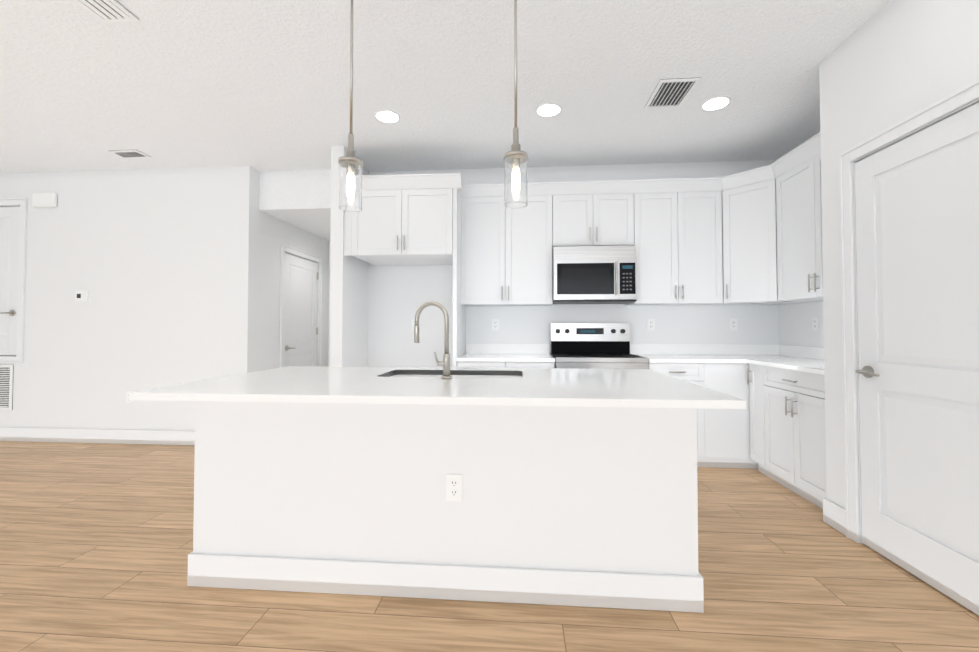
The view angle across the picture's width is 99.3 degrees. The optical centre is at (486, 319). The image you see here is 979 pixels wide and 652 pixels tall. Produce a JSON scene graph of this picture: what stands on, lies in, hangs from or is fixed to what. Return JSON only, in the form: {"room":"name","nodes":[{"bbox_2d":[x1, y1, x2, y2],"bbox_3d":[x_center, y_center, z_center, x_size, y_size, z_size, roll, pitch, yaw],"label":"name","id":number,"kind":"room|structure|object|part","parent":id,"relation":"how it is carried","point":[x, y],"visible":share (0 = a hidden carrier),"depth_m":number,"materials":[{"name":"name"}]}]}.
{"room":"kitchen","nodes":[
{"label":"kitchen","id":0,"kind":"room"},
{"bbox_2d":[0,166,259,430],"bbox_3d":[-4.401,-0.137,4.366,4.070,2.800,0.120,0,-1,5],"label":"wall","id":1,"kind":"structure","parent":0,"point":[174,272],"depth_m":4.25,"materials":[{"name":"white paint"}]},
{"bbox_2d":[0,365,13,409],"bbox_3d":[-5.226,0.707,4.345,0.605,0.468,0.014,0,-1,5],"label":"air vent","id":2,"kind":"object","parent":1,"relation":"in","point":[6,387],"visible":1,"depth_m":4.32,"materials":[{"name":"white plastic"}]},
{"bbox_2d":[0,206,19,354],"bbox_3d":[-5.231,-0.405,4.368,0.689,1.564,0.095,0,-1,5],"label":"closet door","id":3,"kind":"structure","parent":1,"relation":"in","point":[9,236],"depth_m":4.37,"materials":[{"name":"white paint"}]},
{"bbox_2d":[0,198,27,362],"bbox_3d":[-5.227,-0.405,4.420,0.847,1.726,0.133,0,-1,5],"label":"door frame","id":4,"kind":"structure","parent":1,"relation":"attached to","point":[22,203],"depth_m":4.33,"materials":[{"name":"white paint"}]},
{"bbox_2d":[32,192,56,207],"bbox_3d":[-4.587,-1.238,4.321,0.250,0.150,0.044,0,-1,5],"label":"door chime","id":5,"kind":"object","parent":1,"relation":"attached to","point":[40,200],"visible":1,"depth_m":4.30,"materials":[{"name":"white plastic"}]},
{"bbox_2d":[75,290,89,301],"bbox_3d":[-4.155,-0.239,4.277,0.150,0.116,0.022,0,-1,5],"label":"thermostat","id":6,"kind":"object","parent":1,"relation":"attached to","point":[82,295],"visible":0.98,"depth_m":4.27,"materials":[{"name":"white plastic"}]},
{"bbox_2d":[0,427,194,445],"bbox_3d":[-4.399,1.190,4.269,4.085,0.143,0.023,0,-1,5],"label":"baseboard","id":7,"kind":"structure","parent":1,"relation":"attached to","point":[24,434],"depth_m":4.23,"materials":[{"name":"white paint"}]},
{"bbox_2d":[126,392,132,402],"bbox_3d":[-3.621,0.794,4.219,0.070,0.115,0.008,0,-1,5],"label":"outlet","id":8,"kind":"object","parent":1,"relation":"attached to","point":[127,398],"visible":0.46,"depth_m":4.22,"materials":[{"name":"white plastic"}]},
{"bbox_2d":[256,210,327,371],"bbox_3d":[-2.359,-0.120,5.138,0.120,2.800,1.740,0,-1,5],"label":"wall","id":9,"kind":"structure","parent":0,"point":[274,232],"depth_m":4.61,"materials":[{"name":"white paint"}]},
{"bbox_2d":[279,244,321,367],"bbox_3d":[-2.339,0.219,5.174,0.133,2.124,0.962,0,-1,5],"label":"door frame","id":10,"kind":"structure","parent":9,"relation":"attached to","point":[298,253],"depth_m":4.98,"materials":[{"name":"white paint"}]},
{"bbox_2d":[284,253,318,366],"bbox_3d":[-2.286,0.257,5.172,0.096,2.032,0.810,0,-1,5],"label":"hall door","id":11,"kind":"structure","parent":9,"relation":"in","point":[300,317],"depth_m":5.16,"materials":[{"name":"white paint"}]},
{"bbox_2d":[328,145,371,366],"bbox_3d":[-1.308,-0.145,3.994,0.115,2.800,0.615,0,-1,5],"label":"wall","id":12,"kind":"structure","parent":0,"point":[347,275],"depth_m":3.73,"materials":[{"name":"white paint"}]},
{"bbox_2d":[0,0,890,240],"bbox_3d":[-1.240,-1.464,0.779,11.240,0.500,10.570,0,-1,5],"label":"ceiling","id":13,"kind":"structure","parent":0,"point":[262,87],"depth_m":2.77,"materials":[{"name":"paint"}]},
{"bbox_2d":[74,0,138,22],"bbox_3d":[-1.941,-1.580,2.038,0.195,0.014,0.325,0,-1,5],"label":"ceiling vent","id":14,"kind":"object","parent":13,"relation":"in","point":[108,11],"visible":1,"depth_m":2.12,"materials":[{"name":"white plastic"}]},
{"bbox_2d":[109,150,150,158],"bbox_3d":[-3.327,-1.539,3.887,0.270,0.016,0.155,0,-1,5],"label":"ceiling vent","id":15,"kind":"object","parent":13,"relation":"in","point":[127,154],"visible":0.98,"depth_m":3.88,"materials":[{"name":"white plastic"}]},
{"bbox_2d":[338,0,362,211],"bbox_3d":[-0.590,-1.035,1.817,0.125,1.113,0.125,0,-1,5],"label":"pendant light","id":16,"kind":"object","parent":13,"relation":"hanging from","point":[350,163],"visible":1,"depth_m":1.78,"materials":[{"name":"clear glass"}]},
{"bbox_2d":[375,110,399,122],"bbox_3d":[-0.761,-1.559,3.203,0.192,0.007,0.192,0,-1,5],"label":"recessed light","id":17,"kind":"object","parent":13,"relation":"in","point":[387,116],"visible":1,"depth_m":3.19,"materials":[{"name":"white plastic"}]},
{"bbox_2d":[504,0,527,207],"bbox_3d":[0.124,-1.037,1.761,0.125,1.113,0.125,0,-1,5],"label":"pendant light","id":18,"kind":"object","parent":13,"relation":"hanging from","point":[515,159],"visible":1,"depth_m":1.72,"materials":[{"name":"clear glass"}]},
{"bbox_2d":[536,103,561,116],"bbox_3d":[0.464,-1.561,3.106,0.192,0.007,0.192,0,-1,5],"label":"recessed light","id":19,"kind":"object","parent":13,"relation":"in","point":[548,109],"visible":1,"depth_m":3.09,"materials":[{"name":"white plastic"}]},
{"bbox_2d":[645,77,700,108],"bbox_3d":[1.281,-1.560,2.888,0.255,0.017,0.345,0,-1,5],"label":"ceiling vent","id":20,"kind":"object","parent":13,"relation":"in","point":[670,93],"visible":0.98,"depth_m":2.87,"materials":[{"name":"white plastic"}]},
{"bbox_2d":[701,96,730,110],"bbox_3d":[1.663,-1.563,3.018,0.192,0.007,0.192,0,-1,5],"label":"recessed light","id":21,"kind":"object","parent":13,"relation":"in","point":[715,103],"visible":1,"depth_m":3.01,"materials":[{"name":"white plastic"}]},
{"bbox_2d":[0,441,978,651],"bbox_3d":[-1.240,1.215,0.721,11.240,0.060,10.570,0,-1,5],"label":"floor","id":22,"kind":"structure","parent":0,"point":[96,544],"depth_m":1.81,"materials":[{"name":"brown wood"}]},
{"bbox_2d":[187,402,703,612],"bbox_3d":[-0.196,0.776,2.245,2.256,0.884,0.884,0,-1,5],"label":"kitchen island","id":23,"kind":"object","parent":22,"relation":"on","point":[563,486],"depth_m":1.81,"materials":[{"name":"white paint"}]},
{"bbox_2d":[129,366,745,409],"bbox_3d":[-0.206,0.316,2.128,2.344,0.030,1.142,0,-1,5],"label":"island countertop","id":24,"kind":"structure","parent":23,"relation":"on","point":[338,386],"depth_m":1.73,"materials":[{"name":"white stone"}]},
{"bbox_2d":[414,301,451,378],"bbox_3d":[-0.277,0.103,2.131,0.206,0.395,0.090,0,-1,5],"label":"faucet","id":25,"kind":"object","parent":24,"relation":"on","point":[445,363],"visible":1,"depth_m":2.11,"materials":[{"name":"silver metal"}]},
{"bbox_2d":[373,370,524,377],"bbox_3d":[-0.188,0.428,2.349,0.783,0.240,0.385,0,-1,5],"label":"sink","id":26,"kind":"object","parent":24,"relation":"in","point":[388,373],"depth_m":2.52,"materials":[{"name":"silver metal"}]},
{"bbox_3d":[-0.226,1.138,1.864,2.256,0.143,0.135,0,-1,5],"label":"baseboard","id":27,"kind":"part","parent":23,"relation":"part of","materials":[{"name":"white paint"}]},
{"bbox_2d":[446,474,461,500],"bbox_3d":[-0.140,0.732,1.808,0.070,0.115,0.008,0,-1,5],"label":"outlet","id":28,"kind":"object","parent":23,"relation":"attached to","point":[453,481],"depth_m":1.81,"materials":[{"name":"white plastic"}]},
{"bbox_2d":[457,361,554,367],"bbox_3d":[0.187,0.811,3.863,0.839,0.884,0.600,0,-1,5],"label":"base cabinet","id":29,"kind":"object","parent":22,"relation":"on","point":[460,364],"depth_m":3.58,"materials":[{"name":"white paint"}]},
{"bbox_2d":[457,344,554,361],"bbox_3d":[0.187,0.303,3.868,0.840,0.130,0.647,0,-1,5],"label":"countertop","id":30,"kind":"structure","parent":29,"relation":"on","point":[474,352],"depth_m":4.14,"materials":[{"name":"white stone"}]},
{"bbox_2d":[550,323,648,368],"bbox_3d":[0.989,0.640,3.761,0.762,1.220,0.709,0,-1,5],"label":"range","id":31,"kind":"object","parent":22,"relation":"on","point":[592,345],"visible":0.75,"depth_m":4.05,"materials":[{"name":"silver metal"}]},
{"bbox_2d":[648,363,696,384],"bbox_3d":[1.602,0.808,3.760,0.447,0.884,0.617,0,-1,5],"label":"base cabinet","id":32,"kind":"object","parent":22,"relation":"on","point":[687,372],"depth_m":3.46,"materials":[{"name":"white paint"}]},
{"bbox_2d":[697,363,752,467],"bbox_3d":[1.980,0.807,3.698,0.428,0.884,0.683,0,-1,5],"label":"base cabinet","id":33,"kind":"object","parent":22,"relation":"on","point":[724,436],"depth_m":3.43,"materials":[{"name":"white paint"}]},
{"bbox_2d":[630,344,744,362],"bbox_3d":[1.754,0.301,3.743,0.756,0.130,0.649,0,-1,5],"label":"countertop","id":34,"kind":"structure","parent":33,"relation":"on","point":[656,353],"depth_m":4.01,"materials":[{"name":"white stone"}]},
{"bbox_2d":[753,364,756,468],"bbox_3d":[2.439,0.797,3.245,0.600,0.884,0.262,0,-1,5],"label":"base cabinet","id":35,"kind":"object","parent":22,"relation":"on","point":[754,366],"depth_m":3.34,"materials":[{"name":"white paint"}]},
{"bbox_2d":[757,365,826,508],"bbox_3d":[2.408,0.789,2.859,0.600,0.884,0.740,0,-1,5],"label":"base cabinet","id":36,"kind":"object","parent":22,"relation":"on","point":[775,430],"depth_m":2.87,"materials":[{"name":"white paint"}]},
{"bbox_2d":[745,344,824,374],"bbox_3d":[2.421,0.290,3.257,0.650,0.130,1.514,0,-1,5],"label":"countertop","id":37,"kind":"structure","parent":36,"relation":"on","point":[808,359],"depth_m":3.51,"materials":[{"name":"white stone"}]},
{"bbox_2d":[368,160,779,367],"bbox_3d":[0.799,-0.140,4.217,4.280,2.800,0.120,0,-1,5],"label":"wall","id":38,"kind":"structure","parent":0,"point":[395,293],"depth_m":4.19,"materials":[{"name":"white paint"}]},
{"bbox_2d":[344,173,459,265],"bbox_3d":[-0.758,-0.909,3.983,0.979,0.695,0.617,0,-1,5],"label":"upper cabinet","id":39,"kind":"object","parent":38,"relation":"attached to","point":[404,219],"depth_m":3.67,"materials":[{"name":"white paint"}]},
{"bbox_2d":[492,319,498,329],"bbox_3d":[0.091,0.055,4.204,0.070,0.115,0.008,0,-1,5],"label":"electrical outlet","id":40,"kind":"object","parent":38,"relation":"attached to","point":[495,324],"visible":1,"depth_m":4.20,"materials":[{"name":"white plastic"}]},
{"bbox_2d":[456,182,555,308],"bbox_3d":[0.188,-0.693,4.046,0.873,1.116,0.338,0,-1,5],"label":"upper cabinet","id":41,"kind":"object","parent":38,"relation":"attached to","point":[506,253],"depth_m":3.88,"materials":[{"name":"white paint"}]},
{"bbox_2d":[556,181,631,246],"bbox_3d":[0.991,-0.962,3.988,0.735,0.582,0.338,0,-1,5],"label":"upper cabinet","id":42,"kind":"object","parent":38,"relation":"attached to","point":[588,213],"depth_m":3.82,"materials":[{"name":"white paint"}]},
{"bbox_2d":[552,245,636,303],"bbox_3d":[0.987,-0.407,3.915,0.731,0.505,0.452,0,-1,5],"label":"microwave","id":43,"kind":"object","parent":42,"relation":"attached to","point":[594,274],"visible":1,"depth_m":3.73,"materials":[{"name":"silver metal"}]},
{"bbox_2d":[647,319,654,329],"bbox_3d":[1.616,0.052,4.083,0.070,0.115,0.008,0,-1,5],"label":"electrical outlet","id":44,"kind":"object","parent":38,"relation":"attached to","point":[650,324],"visible":1,"depth_m":4.08,"materials":[{"name":"white plastic"}]},
{"bbox_2d":[625,177,715,305],"bbox_3d":[1.768,-0.697,3.900,0.826,1.116,0.380,0,-1,5],"label":"upper cabinet","id":45,"kind":"object","parent":38,"relation":"attached to","point":[674,219],"depth_m":3.76,"materials":[{"name":"white paint"}]},
{"bbox_2d":[729,319,736,329],"bbox_3d":[2.389,0.051,4.023,0.070,0.115,0.008,0,-1,5],"label":"electrical outlet","id":46,"kind":"object","parent":38,"relation":"attached to","point":[733,324],"visible":1,"depth_m":4.02,"materials":[{"name":"white plastic"}]},
{"bbox_2d":[716,164,791,304],"bbox_3d":[2.276,-0.703,3.594,0.460,1.116,0.459,0,-1,5],"label":"upper cabinet","id":47,"kind":"object","parent":38,"relation":"attached to","point":[752,237],"depth_m":3.59,"materials":[{"name":"white paint"}]},
{"bbox_2d":[776,134,819,346],"bbox_3d":[2.802,-0.163,3.167,0.120,2.800,1.620,0,-1,5],"label":"wall","id":48,"kind":"structure","parent":0,"point":[795,320],"depth_m":3.73,"materials":[{"name":"white paint"}]},
{"bbox_2d":[772,133,822,300],"bbox_3d":[2.514,-0.716,2.985,0.418,1.116,0.942,0,-1,5],"label":"upper cabinet","id":49,"kind":"object","parent":48,"relation":"attached to","point":[796,176],"depth_m":3.14,"materials":[{"name":"white paint"}]},
{"bbox_2d":[812,317,818,330],"bbox_3d":[2.764,0.040,3.496,0.008,0.115,0.070,0,-1,5],"label":"outlet","id":50,"kind":"object","parent":48,"relation":"attached to","point":[815,323],"visible":1,"depth_m":3.49,"materials":[{"name":"white plastic"}]},
{"bbox_2d":[816,0,978,530],"bbox_3d":[2.066,-0.188,1.976,0.120,2.800,1.110,0,-1,5],"label":"wall","id":51,"kind":"structure","parent":0,"point":[910,55],"depth_m":2.21,"materials":[{"name":"white paint"}]},
{"bbox_2d":[839,78,978,543],"bbox_3d":[2.044,0.128,1.893,0.133,2.164,0.922,0,-1,5],"label":"door frame","id":52,"kind":"structure","parent":51,"relation":"attached to","point":[958,98],"depth_m":2.29,"materials":[{"name":"white paint"}]},
{"bbox_2d":[855,103,978,614],"bbox_3d":[1.991,0.166,1.893,0.096,2.072,0.770,0,-1,5],"label":"pantry door","id":53,"kind":"structure","parent":51,"relation":"in","point":[917,220],"depth_m":1.91,"materials":[{"name":"white paint"}]}
]}

